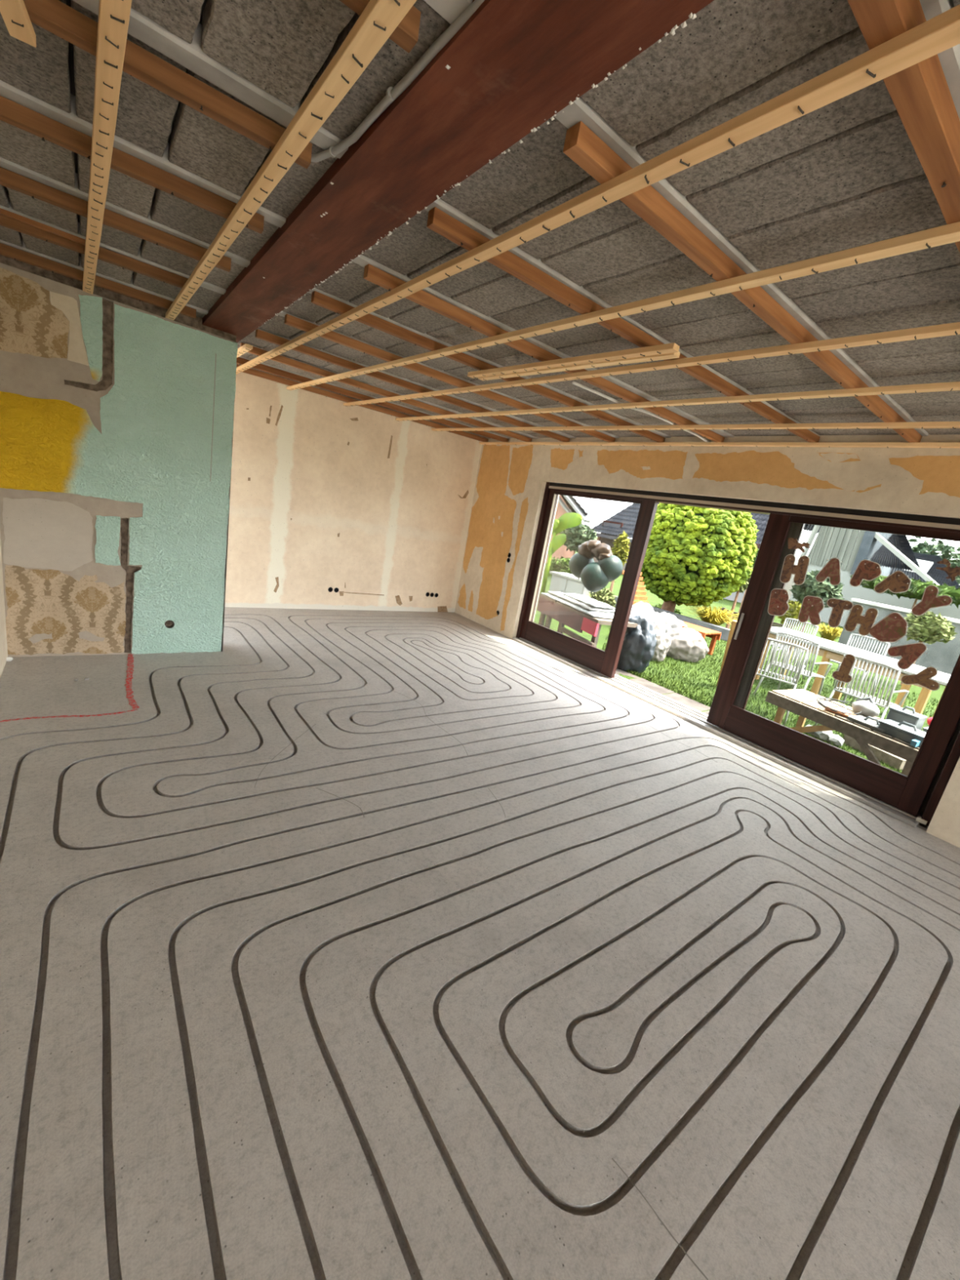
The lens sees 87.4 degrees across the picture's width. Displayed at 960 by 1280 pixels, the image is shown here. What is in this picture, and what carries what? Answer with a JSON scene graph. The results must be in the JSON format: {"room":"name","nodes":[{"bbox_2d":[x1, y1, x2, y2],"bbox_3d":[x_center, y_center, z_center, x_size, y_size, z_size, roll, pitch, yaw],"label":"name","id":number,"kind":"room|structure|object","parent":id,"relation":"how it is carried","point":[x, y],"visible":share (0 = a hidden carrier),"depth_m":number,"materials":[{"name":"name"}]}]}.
{"room":"room under renovation","nodes":[
{"label":"room under renovation","id":0,"kind":"room"},
{"bbox_2d":[0,535,8,677],"bbox_3d":[-1.381,0.363,-0.963,2.425,2.827,9.756,-1,18,-38],"label":"wall","id":1,"kind":"structure","parent":0,"point":[3,643],"depth_m":3.37,"materials":[{"name":"paint"}]},
{"bbox_2d":[0,254,237,657],"bbox_3d":[-2.662,-1.173,3.743,1.416,2.622,0.253,-1,18,-38],"label":"wall","id":2,"kind":"structure","parent":0,"point":[117,414],"depth_m":3.60,"materials":[{"name":"paint"}]},
{"bbox_2d":[224,372,481,612],"bbox_3d":[-3.063,-1.599,5.443,7.655,2.867,0.308,-1,18,-38],"label":"wall","id":3,"kind":"structure","parent":0,"point":[334,505],"depth_m":6.26,"materials":[{"name":"beige paint"}]},
{"bbox_2d":[0,607,959,1279],"bbox_3d":[-0.002,1.243,1.567,7.075,0.023,10.821,-1,18,-38],"label":"floor","id":4,"kind":"structure","parent":0,"point":[335,944],"depth_m":1.75,"materials":[{"name":"concrete"}]},
{"bbox_2d":[0,0,959,439],"bbox_3d":[1.289,-1.336,1.554,5.530,0.242,11.421,-1,18,-38],"label":"ceiling","id":5,"kind":"structure","parent":0,"point":[846,173],"depth_m":1.67,"materials":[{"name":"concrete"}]},
{"bbox_2d":[0,208,85,244],"bbox_3d":[-2.183,-2.016,2.413,0.485,0.020,0.029,-1,18,-38],"label":"batten","id":6,"kind":"object","parent":5,"relation":"attached to","point":[3,212],"visible":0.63,"depth_m":2.44,"materials":[{"name":"wood"}]},
{"bbox_2d":[0,214,188,288],"bbox_3d":[-2.076,-2.055,2.641,0.936,0.059,0.046,0,17,-35],"label":"batten","id":7,"kind":"object","parent":5,"relation":"attached to","point":[104,255],"visible":0.73,"depth_m":2.68,"materials":[{"name":"brown wood"}]},
{"bbox_2d":[164,0,417,319],"bbox_3d":[-0.932,-1.636,1.948,0.055,0.031,4.201,-1,18,-38],"label":"batten","id":8,"kind":"object","parent":7,"relation":"attached to","point":[379,19],"visible":1,"depth_m":1.33,"materials":[{"name":"wood"}]},
{"bbox_2d":[0,243,195,318],"bbox_3d":[-2.390,-2.242,3.150,1.065,0.059,0.045,-1,18,-37],"label":"batten","id":9,"kind":"object","parent":5,"relation":"attached to","point":[6,251],"visible":0.88,"depth_m":3.09,"materials":[{"name":"brown wood"}]},
{"bbox_2d":[0,166,231,271],"bbox_3d":[-1.683,-1.879,2.224,1.044,0.059,0.045,0,17,-35],"label":"batten","id":10,"kind":"object","parent":5,"relation":"attached to","point":[11,180],"visible":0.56,"depth_m":2.23,"materials":[{"name":"brown wood"}]},
{"bbox_2d":[82,0,132,294],"bbox_3d":[-1.272,-1.629,1.685,0.055,0.031,4.202,-1,18,-39],"label":"batten","id":11,"kind":"object","parent":10,"relation":"attached to","point":[113,17],"visible":1,"depth_m":1.45,"materials":[{"name":"wood"}]},
{"bbox_2d":[0,95,264,233],"bbox_3d":[-1.316,-1.693,1.755,1.044,0.059,0.047,0,17,-35],"label":"batten","id":12,"kind":"object","parent":5,"relation":"attached to","point":[11,113],"visible":0.96,"depth_m":1.78,"materials":[{"name":"brown wood"}]},
{"bbox_2d":[23,0,312,168],"bbox_3d":[-0.951,-1.504,1.272,1.026,0.059,0.046,0,17,-36],"label":"batten","id":13,"kind":"object","parent":5,"relation":"attached to","point":[55,16],"visible":0.7,"depth_m":1.34,"materials":[{"name":"brown wood"}]},
{"bbox_2d":[0,0,36,47],"bbox_3d":[-0.926,-1.364,0.890,0.051,0.031,0.848,2,16,-30],"label":"batten","id":14,"kind":"object","parent":13,"relation":"attached to","point":[15,15],"visible":1,"depth_m":1.18,"materials":[{"name":"wood"}]},
{"bbox_2d":[236,364,488,441],"bbox_3d":[-1.251,-2.769,6.006,3.445,0.059,0.046,-1,18,-38],"label":"batten","id":15,"kind":"object","parent":5,"relation":"attached to","point":[251,371],"visible":0.68,"depth_m":5.77,"materials":[{"name":"brown"}]},
{"bbox_2d":[236,356,508,441],"bbox_3d":[-1.001,-2.642,5.684,3.445,0.059,0.047,-1,18,-37],"label":"batten","id":16,"kind":"object","parent":5,"relation":"attached to","point":[240,361],"visible":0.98,"depth_m":5.41,"materials":[{"name":"brown wood"}]},
{"bbox_2d":[339,0,421,53],"bbox_3d":[-0.565,-1.311,0.788,1.040,0.059,0.047,0,17,-36],"label":"batten","id":17,"kind":"object","parent":5,"relation":"attached to","point":[406,34],"visible":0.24,"depth_m":1.06,"materials":[{"name":"brown wood"}]},
{"bbox_2d":[240,342,532,441],"bbox_3d":[-0.670,-2.476,5.267,3.440,0.059,0.047,-2,19,-40],"label":"batten","id":18,"kind":"object","parent":5,"relation":"attached to","point":[256,351],"visible":0.86,"depth_m":4.92,"materials":[{"name":"brown wood"}]},
{"bbox_2d":[311,0,484,162],"bbox_3d":[-0.248,-1.406,1.298,0.094,0.024,0.997,-4,20,-44],"label":"conduit","id":19,"kind":"object","parent":5,"relation":"attached to","point":[392,93],"visible":0.88,"depth_m":1.25,"materials":[{"name":"grey plastic"}]},
{"bbox_2d":[255,328,569,441],"bbox_3d":[-0.305,-2.286,4.780,3.462,0.059,0.048,-2,18,-40],"label":"batten","id":20,"kind":"object","parent":5,"relation":"attached to","point":[260,334],"visible":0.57,"depth_m":4.38,"materials":[{"name":"brown wood"}]},
{"bbox_2d":[284,314,615,442],"bbox_3d":[0.090,-2.092,4.297,3.433,0.059,0.046,-2,18,-39],"label":"batten","id":21,"kind":"object","parent":5,"relation":"attached to","point":[290,320],"visible":0.8,"depth_m":3.88,"materials":[{"name":"brown wood"}]},
{"bbox_2d":[202,0,714,342],"bbox_3d":[-0.872,-1.825,2.398,0.295,0.100,6.724,-1,18,-37],"label":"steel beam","id":22,"kind":"structure","parent":5,"relation":"attached to","point":[513,65],"depth_m":1.32,"materials":[{"name":"brown"}]},
{"bbox_2d":[311,290,665,442],"bbox_3d":[0.436,-1.911,3.831,3.461,0.059,0.046,-1,18,-39],"label":"batten","id":23,"kind":"object","parent":5,"relation":"attached to","point":[321,300],"visible":0.88,"depth_m":3.32,"materials":[{"name":"brown wood"}]},
{"bbox_2d":[467,342,679,377],"bbox_3d":[0.431,-1.622,2.956,0.053,0.031,1.592,-2,19,-41],"label":"batten","id":24,"kind":"object","parent":23,"relation":"attached to","point":[672,347],"visible":1,"depth_m":2.77,"materials":[{"name":"wood"}]},
{"bbox_2d":[343,321,959,406],"bbox_3d":[0.402,-1.786,3.466,0.054,0.031,6.610,-2,18,-39],"label":"batten","id":25,"kind":"object","parent":23,"relation":"attached to","point":[948,329],"visible":1,"depth_m":2.44,"materials":[{"name":"wood"}]},
{"bbox_2d":[363,263,724,442],"bbox_3d":[0.809,-1.730,3.384,3.422,0.059,0.047,-2,18,-39],"label":"batten","id":26,"kind":"object","parent":5,"relation":"attached to","point":[372,273],"visible":0.92,"depth_m":2.79,"materials":[{"name":"brown wood"}]},
{"bbox_2d":[477,351,679,380],"bbox_3d":[0.484,-1.625,3.003,0.052,0.031,1.522,-2,19,-41],"label":"batten","id":27,"kind":"object","parent":26,"relation":"attached to","point":[672,355],"visible":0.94,"depth_m":2.83,"materials":[{"name":"wood"}]},
{"bbox_2d":[286,221,959,390],"bbox_3d":[-0.118,-1.776,3.064,0.054,0.031,6.610,-1,18,-39],"label":"batten","id":28,"kind":"object","parent":26,"relation":"attached to","point":[948,233],"visible":1,"depth_m":1.83,"materials":[{"name":"wood"}]},
{"bbox_2d":[431,421,959,431],"bbox_3d":[1.454,-1.806,4.278,0.053,0.031,6.618,-2,19,-40],"label":"batten","id":29,"kind":"object","parent":26,"relation":"attached to","point":[944,424],"visible":1,"depth_m":3.67,"materials":[{"name":"wood"}]},
{"bbox_2d":[479,441,959,448],"bbox_3d":[1.950,-1.815,4.662,0.052,0.031,6.609,-1,18,-38],"label":"batten","id":30,"kind":"object","parent":26,"relation":"attached to","point":[904,445],"visible":1,"depth_m":4.14,"materials":[{"name":"wood"}]},
{"bbox_2d":[426,206,820,442],"bbox_3d":[1.208,-1.517,2.831,3.472,0.059,0.048,-1,18,-37],"label":"batten","id":31,"kind":"object","parent":5,"relation":"attached to","point":[438,221],"visible":0.86,"depth_m":2.20,"materials":[{"name":"brown wood"}]},
{"bbox_2d":[571,381,711,442],"bbox_3d":[1.420,-1.779,4.025,1.935,0.020,0.094,-1,18,-36],"label":"cable","id":32,"kind":"object","parent":5,"relation":"hanging from","point":[576,384],"visible":0.77,"depth_m":3.86,"materials":[{"name":"white plastic"}]},
{"bbox_2d":[563,120,922,442],"bbox_3d":[1.598,-1.325,2.355,3.442,0.059,0.053,-1,18,-38],"label":"ceiling joist","id":33,"kind":"object","parent":5,"relation":"attached to","point":[583,146],"visible":0.8,"depth_m":1.67,"materials":[{"name":"brown wood"}]},
{"bbox_2d":[847,0,959,253],"bbox_3d":[1.970,-1.132,1.860,3.465,0.059,0.068,-1,18,-38],"label":"batten","id":34,"kind":"object","parent":5,"relation":"attached to","point":[920,94],"visible":0.87,"depth_m":1.02,"materials":[{"name":"brown wood"}]},
{"bbox_2d":[235,4,959,374],"bbox_3d":[-0.609,-1.767,2.685,0.056,0.031,6.609,-1,18,-38],"label":"batten","id":35,"kind":"object","parent":34,"relation":"attached to","point":[940,33],"visible":0.97,"depth_m":1.18,"materials":[{"name":"wood"}]},
{"bbox_2d":[395,381,959,421],"bbox_3d":[0.943,-1.796,3.883,0.054,0.031,6.610,-1,18,-39],"label":"batten","id":36,"kind":"object","parent":34,"relation":"attached to","point":[946,386],"visible":1,"depth_m":3.06,"materials":[{"name":"wood"}]},
{"bbox_2d":[454,434,959,848],"bbox_3d":[3.123,0.001,3.513,0.333,3.067,11.421,-1,18,-38],"label":"wall","id":37,"kind":"structure","parent":0,"point":[511,480],"depth_m":4.70,"materials":[{"name":"paint"}]},
{"bbox_2d":[512,481,959,831],"bbox_3d":[2.024,-0.290,4.931,0.360,2.155,4.420,-1,18,-38],"label":"door","id":38,"kind":"structure","parent":37,"relation":"in","point":[913,799],"depth_m":4.31,"materials":[{"name":"brown wood"}]},
{"bbox_2d":[767,588,789,616],"bbox_3d":[2.511,-0.315,4.220,0.007,0.233,0.177,-1,18,-38],"label":"birthday letter","id":39,"kind":"object","parent":38,"relation":"attached to","point":[778,605],"visible":1,"depth_m":4.22,"materials":[{"name":"brown"}]},
{"bbox_2d":[779,554,809,585],"bbox_3d":[2.582,-0.578,4.123,0.007,0.249,0.201,-1,18,-38],"label":"birthday letter","id":40,"kind":"object","parent":38,"relation":"attached to","point":[799,571],"visible":1,"depth_m":4.12,"materials":[{"name":"brown"}]},
{"bbox_2d":[787,537,809,551],"bbox_3d":[2.597,-0.774,4.097,0.004,0.101,0.188,-1,18,-38],"label":"cutout","id":41,"kind":"object","parent":38,"relation":"attached to","point":[793,543],"visible":1,"depth_m":4.11},
{"bbox_2d":[797,595,824,625],"bbox_3d":[2.662,-0.237,4.027,0.007,0.227,0.175,-1,18,-38],"label":"birthday letter","id":42,"kind":"object","parent":38,"relation":"attached to","point":[811,606],"visible":1,"depth_m":4.03,"materials":[{"name":"brown"}]},
{"bbox_2d":[815,557,842,585],"bbox_3d":[2.738,-0.540,3.921,0.007,0.210,0.178,-1,18,-38],"label":"birthday letter","id":43,"kind":"object","parent":38,"relation":"attached to","point":[832,570],"visible":1,"depth_m":3.92,"materials":[{"name":"brown"}]},
{"bbox_2d":[826,598,853,627],"bbox_3d":[2.765,-0.206,3.894,0.007,0.226,0.179,-1,18,-38],"label":"birthday letter","id":44,"kind":"object","parent":38,"relation":"attached to","point":[838,606],"visible":1,"depth_m":3.89,"materials":[{"name":"brown"}]},
{"bbox_2d":[831,653,855,683],"bbox_3d":[2.804,0.214,3.854,0.007,0.226,0.136,-1,18,-38],"label":"birthday letter","id":45,"kind":"object","parent":38,"relation":"attached to","point":[842,674],"visible":1,"depth_m":3.85,"materials":[{"name":"brown"}]},
{"bbox_2d":[844,604,878,635],"bbox_3d":[2.861,-0.150,3.772,0.007,0.221,0.176,-1,18,-38],"label":"birthday letter","id":46,"kind":"object","parent":38,"relation":"attached to","point":[855,617],"visible":1,"depth_m":3.77,"materials":[{"name":"brown"}]},
{"bbox_2d":[849,559,881,586],"bbox_3d":[2.878,-0.489,3.741,0.007,0.210,0.174,-1,18,-38],"label":"birthday letter","id":47,"kind":"object","parent":38,"relation":"attached to","point":[866,570],"visible":1,"depth_m":3.74,"materials":[{"name":"brown"}]},
{"bbox_2d":[869,612,907,642],"bbox_3d":[2.964,-0.092,3.639,0.007,0.232,0.217,-1,18,-38],"label":"birthday letter","id":48,"kind":"object","parent":38,"relation":"attached to","point":[892,628],"visible":1,"depth_m":3.63,"materials":[{"name":"brown"}]},
{"bbox_2d":[874,570,911,593],"bbox_3d":[2.976,-0.411,3.616,0.007,0.183,0.197,-1,18,-38],"label":"birthday letter","id":49,"kind":"object","parent":38,"relation":"attached to","point":[898,581],"visible":1,"depth_m":3.61,"materials":[{"name":"brown"}]},
{"bbox_2d":[887,640,927,669],"bbox_3d":[3.025,0.101,3.566,0.007,0.222,0.216,-1,18,-38],"label":"birthday letter","id":50,"kind":"object","parent":38,"relation":"attached to","point":[909,654],"visible":1,"depth_m":3.56,"materials":[{"name":"brown"}]},
{"bbox_2d":[900,666,939,690],"bbox_3d":[3.080,0.257,3.498,0.007,0.170,0.214,-1,18,-38],"label":"birthday letter","id":51,"kind":"object","parent":38,"relation":"attached to","point":[922,678],"visible":1,"depth_m":3.49,"materials":[{"name":"brown"}]},
{"bbox_2d":[911,585,952,616],"bbox_3d":[3.109,-0.260,3.448,0.007,0.224,0.191,-1,18,-38],"label":"birthday letter","id":52,"kind":"object","parent":38,"relation":"attached to","point":[930,599],"visible":1,"depth_m":3.46,"materials":[{"name":"brown"}]},
{"bbox_2d":[935,558,959,581],"bbox_3d":[3.155,-0.472,3.382,0.004,0.142,0.148,-1,18,-38],"label":"cutout","id":53,"kind":"object","parent":38,"relation":"attached to","point":[952,572],"visible":1,"depth_m":3.38},
{"label":"outside","id":54,"kind":"structure","parent":0,"visible":0},
{"bbox_2d":[615,667,710,715],"bbox_3d":[2.104,0.737,5.785,0.820,0.143,8.200,-1,18,-38],"label":"paving","id":55,"kind":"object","parent":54,"point":[677,697],"visible":0.05,"depth_m":6.00,"materials":[{"name":"stone"}]},
{"bbox_2d":[536,594,637,647],"bbox_3d":[1.426,-0.153,7.168,0.630,0.635,1.581,4,15,-23],"label":"covered table","id":56,"kind":"object","parent":55,"relation":"on","point":[567,615],"visible":0.74,"depth_m":6.84,"materials":[{"name":"fabric"}]},
{"bbox_2d":[541,592,613,618],"bbox_3d":[1.467,-0.501,7.142,0.600,0.055,1.454,4,15,-23],"label":"tarpaulin","id":57,"kind":"object","parent":56,"relation":"on","point":[604,615],"visible":0.43,"depth_m":6.69,"materials":[{"name":"plastic"}]},
{"bbox_2d":[547,591,614,612],"bbox_3d":[1.458,-0.561,7.172,0.500,0.048,1.170,4,15,-23],"label":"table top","id":58,"kind":"object","parent":57,"relation":"on","point":[560,594],"visible":0.43,"depth_m":6.83,"materials":[{"name":"wood"}]},
{"bbox_2d":[561,592,615,608],"bbox_3d":[1.513,-0.562,7.043,0.360,0.044,0.838,4,15,-23],"label":"tarpaulin","id":59,"kind":"object","parent":58,"relation":"on","point":[583,598],"visible":0.98,"depth_m":6.88,"materials":[{"name":"plastic"}]},
{"bbox_2d":[568,539,622,601],"bbox_3d":[1.471,-0.909,6.628,0.457,0.826,0.798,-1,18,-38],"label":"bunch","id":60,"kind":"object","parent":59,"relation":"on","point":[594,576],"visible":1,"depth_m":6.43,"materials":[{"name":"green rubber"}]},
{"bbox_2d":[764,688,919,776],"bbox_3d":[3.251,0.901,4.426,0.598,0.627,1.294,2,17,-31],"label":"table","id":61,"kind":"object","parent":55,"relation":"on","point":[801,702],"depth_m":4.35,"materials":[{"name":"brown wood"}]},
{"bbox_2d":[851,696,879,717],"bbox_3d":[3.385,0.584,4.401,0.182,0.185,0.210,-1,18,-38],"label":"router","id":62,"kind":"object","parent":61,"relation":"on","point":[869,708],"visible":0.95,"depth_m":4.36,"materials":[{"name":"white plastic"}]},
{"bbox_2d":[847,715,884,733],"bbox_3d":[3.260,0.680,4.178,0.208,0.069,0.270,2,17,-31],"label":"stack","id":63,"kind":"object","parent":61,"relation":"on","point":[866,722],"visible":0.82,"depth_m":4.17,"materials":[{"name":"white paper"}]},
{"bbox_2d":[878,719,926,746],"bbox_3d":[3.384,0.721,3.987,0.208,0.127,0.312,2,17,-31],"label":"tool case","id":64,"kind":"object","parent":61,"relation":"on","point":[900,731],"visible":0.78,"depth_m":3.96,"materials":[{"name":"grey plastic"}]},
{"bbox_2d":[885,706,927,729],"bbox_3d":[3.512,0.656,4.146,0.166,0.217,0.208,2,17,-31],"label":"tool case","id":65,"kind":"object","parent":61,"relation":"on","point":[897,713],"visible":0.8,"depth_m":4.10,"materials":[{"name":"grey plastic"}]},
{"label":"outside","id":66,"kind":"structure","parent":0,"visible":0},
{"bbox_2d":[542,537,843,640],"bbox_3d":[27.499,-4.899,46.080,220.000,0.380,280.000,-1,18,-38],"label":"ground","id":67,"kind":"structure","parent":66,"point":[726,603],"depth_m":17.60,"materials":[{"name":"plant"}]},
{"bbox_2d":[545,494,590,563],"bbox_3d":[1.783,-7.605,27.533,5.290,5.033,15.667,-1,18,-38],"label":"house","id":68,"kind":"structure","parent":67,"relation":"on","point":[565,503],"depth_m":21.35,"materials":[{"name":"grey"}]},
{"bbox_2d":[586,497,806,602],"bbox_3d":[9.610,-5.649,24.950,6.120,5.432,12.580,-1,18,-38],"label":"house","id":69,"kind":"structure","parent":67,"relation":"on","point":[625,520],"depth_m":24.46,"materials":[{"name":"tile"}]},
{"bbox_2d":[789,524,959,626],"bbox_3d":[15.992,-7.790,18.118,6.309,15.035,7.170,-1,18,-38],"label":"house","id":70,"kind":"structure","parent":67,"relation":"on","point":[887,550],"depth_m":17.43,"materials":[{"name":"stone"}]},
{"bbox_2d":[849,575,959,609],"bbox_3d":[12.609,-0.800,14.668,3.019,2.022,3.366,4,15,-22],"label":"hedge","id":71,"kind":"object","parent":67,"relation":"on","point":[916,590],"visible":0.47,"depth_m":13.92,"materials":[{"name":"green plant"}]},
{"bbox_2d":[888,551,959,588],"bbox_3d":[25.308,-2.931,28.483,7.044,3.874,4.327,-1,18,-38],"label":"house","id":72,"kind":"structure","parent":67,"relation":"on","point":[927,562],"depth_m":26.91,"materials":[{"name":"tile"}]},
{"bbox_2d":[921,539,953,582],"bbox_3d":[40.547,-5.948,45.465,2.686,6.335,2.482,-1,18,-38],"label":"tree","id":73,"kind":"object","parent":67,"relation":"on","point":[940,546],"visible":0.27,"depth_m":44.66,"materials":[{"name":"green plant"}]},
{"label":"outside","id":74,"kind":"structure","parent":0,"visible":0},
{"bbox_2d":[533,576,945,773],"bbox_3d":[4.762,-0.148,10.829,11.220,0.018,13.200,-1,18,-38],"label":"lawn","id":75,"kind":"structure","parent":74,"point":[652,598],"depth_m":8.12,"materials":[{"name":"green plant"}]},
{"bbox_2d":[544,555,573,575],"bbox_3d":[1.981,-1.508,12.114,0.784,0.994,0.994,-1,18,-38],"label":"leafy bush","id":76,"kind":"object","parent":75,"relation":"on","point":[562,565],"visible":0.49,"depth_m":11.88,"materials":[{"name":"green plant"}]},
{"bbox_2d":[540,512,582,594],"bbox_3d":[1.644,-1.839,11.119,0.250,1.998,1.286,-1,18,-38],"label":"banana plant","id":77,"kind":"object","parent":75,"relation":"on","point":[568,520],"visible":0.64,"depth_m":11.02,"materials":[{"name":"green plant"}]},
{"bbox_2d":[548,571,590,596],"bbox_3d":[1.997,-1.022,10.845,0.550,0.694,1.066,-1,18,-38],"label":"fence","id":78,"kind":"object","parent":75,"relation":"on","point":[563,582],"visible":0.39,"depth_m":10.68,"materials":[{"name":"grey"}]},
{"bbox_2d":[559,522,596,555],"bbox_3d":[3.099,-2.878,16.366,1.144,1.914,1.393,-1,18,-38],"label":"leafy bush","id":79,"kind":"object","parent":75,"relation":"on","point":[576,535],"visible":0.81,"depth_m":15.96,"materials":[{"name":"green plant"}]},
{"bbox_2d":[588,587,616,607],"bbox_3d":[2.458,-0.758,10.216,0.545,0.655,0.646,-1,18,-38],"label":"leafy bush","id":80,"kind":"object","parent":75,"relation":"on","point":[606,597],"visible":0.57,"depth_m":10.05,"materials":[{"name":"green plant"}]},
{"bbox_2d":[608,530,630,591],"bbox_3d":[3.957,-2.208,14.450,0.530,1.863,0.628,-1,18,-38],"label":"leafy bush","id":81,"kind":"object","parent":75,"relation":"on","point":[620,549],"visible":0.73,"depth_m":14.25,"materials":[{"name":"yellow plant"}]},
{"bbox_2d":[617,615,657,674],"bbox_3d":[2.075,0.042,6.684,0.514,0.765,0.411,15,15,19],"label":"bag","id":82,"kind":"object","parent":75,"relation":"on","point":[639,643],"visible":0.76,"depth_m":6.53,"materials":[{"name":"grey plastic"}]},
{"bbox_2d":[629,601,665,631],"bbox_3d":[2.723,-0.275,8.471,0.686,0.714,0.735,-1,18,-38],"label":"bag","id":83,"kind":"object","parent":75,"relation":"on","point":[640,608],"visible":0.32,"depth_m":8.33,"materials":[{"name":"plastic"}]},
{"bbox_2d":[650,623,671,662],"bbox_3d":[2.611,0.017,7.568,0.445,0.550,0.521,-1,18,-38],"label":"bag","id":84,"kind":"object","parent":75,"relation":"on","point":[664,641],"visible":0.46,"depth_m":7.41,"materials":[{"name":"plastic"}]},
{"bbox_2d":[622,570,721,654],"bbox_3d":[3.363,-0.515,9.011,0.610,1.088,1.829,-2,18,-40],"label":"lounger","id":85,"kind":"object","parent":75,"relation":"on","point":[714,635],"visible":0.36,"depth_m":8.65,"materials":[{"name":"orange wood"}]},
{"bbox_2d":[613,595,729,640],"bbox_3d":[4.429,-0.464,11.433,0.200,0.270,3.651,-1,18,-38],"label":"wall","id":86,"kind":"structure","parent":75,"relation":"on","point":[725,632],"depth_m":10.89,"materials":[{"name":"concrete"}]},
{"bbox_2d":[660,611,687,633],"bbox_3d":[3.239,-0.173,8.704,0.613,0.579,0.606,-1,18,-38],"label":"bag","id":87,"kind":"object","parent":75,"relation":"on","point":[671,622],"visible":0.23,"depth_m":8.49,"materials":[{"name":"plastic"}]},
{"bbox_2d":[666,627,709,662],"bbox_3d":[3.250,0.058,7.956,0.590,0.501,0.665,-1,18,-38],"label":"bag","id":88,"kind":"object","parent":75,"relation":"on","point":[687,644],"visible":0.88,"depth_m":7.77,"materials":[{"name":"white plastic"}]},
{"bbox_2d":[638,502,759,612],"bbox_3d":[4.927,-1.916,11.678,2.662,3.220,2.695,5,15,-21],"label":"tree","id":89,"kind":"object","parent":75,"relation":"on","point":[695,555],"visible":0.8,"depth_m":10.71,"materials":[{"name":"green plant"}]},
{"bbox_2d":[673,601,739,626],"bbox_3d":[5.146,-0.468,11.151,1.750,0.561,1.732,-1,18,-38],"label":"ornamental grass","id":90,"kind":"object","parent":75,"relation":"on","point":[714,617],"depth_m":10.97,"materials":[{"name":"plant"}]},
{"bbox_2d":[716,619,737,685],"bbox_3d":[3.197,0.188,6.499,0.055,0.928,0.256,22,18,38],"label":"timber post","id":91,"kind":"object","parent":75,"relation":"on","point":[734,622],"visible":0.5,"depth_m":6.41,"materials":[{"name":"wood"}]},
{"bbox_2d":[724,564,753,628],"bbox_3d":[6.023,-1.053,11.783,0.413,1.667,0.490,-1,18,-38],"label":"leafy bush","id":92,"kind":"object","parent":75,"relation":"on","point":[743,587],"visible":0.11,"depth_m":11.77,"materials":[{"name":"green plant"}]},
{"bbox_2d":[755,637,808,724],"bbox_3d":[3.354,0.415,5.790,0.581,0.890,0.523,18,16,29],"label":"garden chair","id":93,"kind":"object","parent":75,"relation":"on","point":[794,680],"visible":0.69,"depth_m":5.55,"materials":[{"name":"white plastic"}]},
{"bbox_2d":[777,599,801,629],"bbox_3d":[6.604,-0.368,10.740,0.448,1.068,0.523,-1,18,-38],"label":"potted plant","id":94,"kind":"object","parent":75,"relation":"on","point":[793,612],"visible":0.62,"depth_m":10.60,"materials":[{"name":"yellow plant"}]},
{"bbox_2d":[752,631,832,695],"bbox_3d":[3.997,0.385,6.356,0.523,0.890,0.581,2,16,-30],"label":"garden chair","id":95,"kind":"object","parent":75,"relation":"on","point":[809,674],"visible":0.69,"depth_m":6.21,"materials":[{"name":"white plastic"}]},
{"bbox_2d":[770,617,818,679],"bbox_3d":[4.923,0.115,8.056,0.523,0.890,0.581,2,16,-30],"label":"garden chair","id":96,"kind":"object","parent":75,"relation":"on","point":[786,619],"visible":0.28,"depth_m":8.04,"materials":[{"name":"white plastic"}]},
{"bbox_2d":[789,569,844,632],"bbox_3d":[7.559,-0.755,11.442,0.971,1.790,1.122,-1,18,-38],"label":"leafy bush","id":97,"kind":"object","parent":75,"relation":"on","point":[824,590],"visible":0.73,"depth_m":11.14,"materials":[{"name":"green plant"}]},
{"bbox_2d":[806,622,843,641],"bbox_3d":[8.537,-0.116,12.268,0.995,0.500,1.047,-1,18,-38],"label":"ornamental grass","id":98,"kind":"object","parent":75,"relation":"on","point":[831,634],"depth_m":12.18,"materials":[{"name":"plant"}]},
{"bbox_2d":[755,626,951,717],"bbox_3d":[4.902,0.501,6.790,0.840,0.758,2.339,2,16,-30],"label":"garden table","id":99,"kind":"object","parent":75,"relation":"on","point":[828,649],"visible":0.44,"depth_m":6.59,"materials":[{"name":"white wood"}]},
{"bbox_2d":[826,633,890,700],"bbox_3d":[5.563,0.379,7.470,0.523,0.890,0.581,2,16,-30],"label":"garden chair","id":100,"kind":"object","parent":75,"relation":"on","point":[851,634],"visible":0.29,"depth_m":7.45,"materials":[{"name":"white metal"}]},
{"bbox_2d":[813,653,909,725],"bbox_3d":[4.243,0.640,5.530,0.523,0.890,0.581,1,17,-33],"label":"garden chair","id":101,"kind":"object","parent":75,"relation":"on","point":[848,687],"visible":0.71,"depth_m":5.35,"materials":[{"name":"white metal"}]},
{"bbox_2d":[843,734,906,769],"bbox_3d":[4.004,1.123,5.082,0.160,0.100,0.556,4,15,-23],"label":"timber offcut","id":102,"kind":"object","parent":75,"relation":"on","point":[899,762],"visible":0.43,"depth_m":4.96,"materials":[{"name":"brown wood"}]},
{"bbox_2d":[838,598,959,674],"bbox_3d":[9.812,0.456,9.600,0.350,1.347,5.041,-1,18,-38],"label":"wall","id":103,"kind":"structure","parent":75,"relation":"on","point":[940,655],"depth_m":10.35,"materials":[{"name":"concrete"}]},
{"bbox_2d":[900,610,958,684],"bbox_3d":[7.714,0.153,8.838,0.674,1.382,0.846,-1,18,-38],"label":"leafy bush","id":104,"kind":"object","parent":75,"relation":"on","point":[926,628],"visible":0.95,"depth_m":8.59,"materials":[{"name":"green plant"}]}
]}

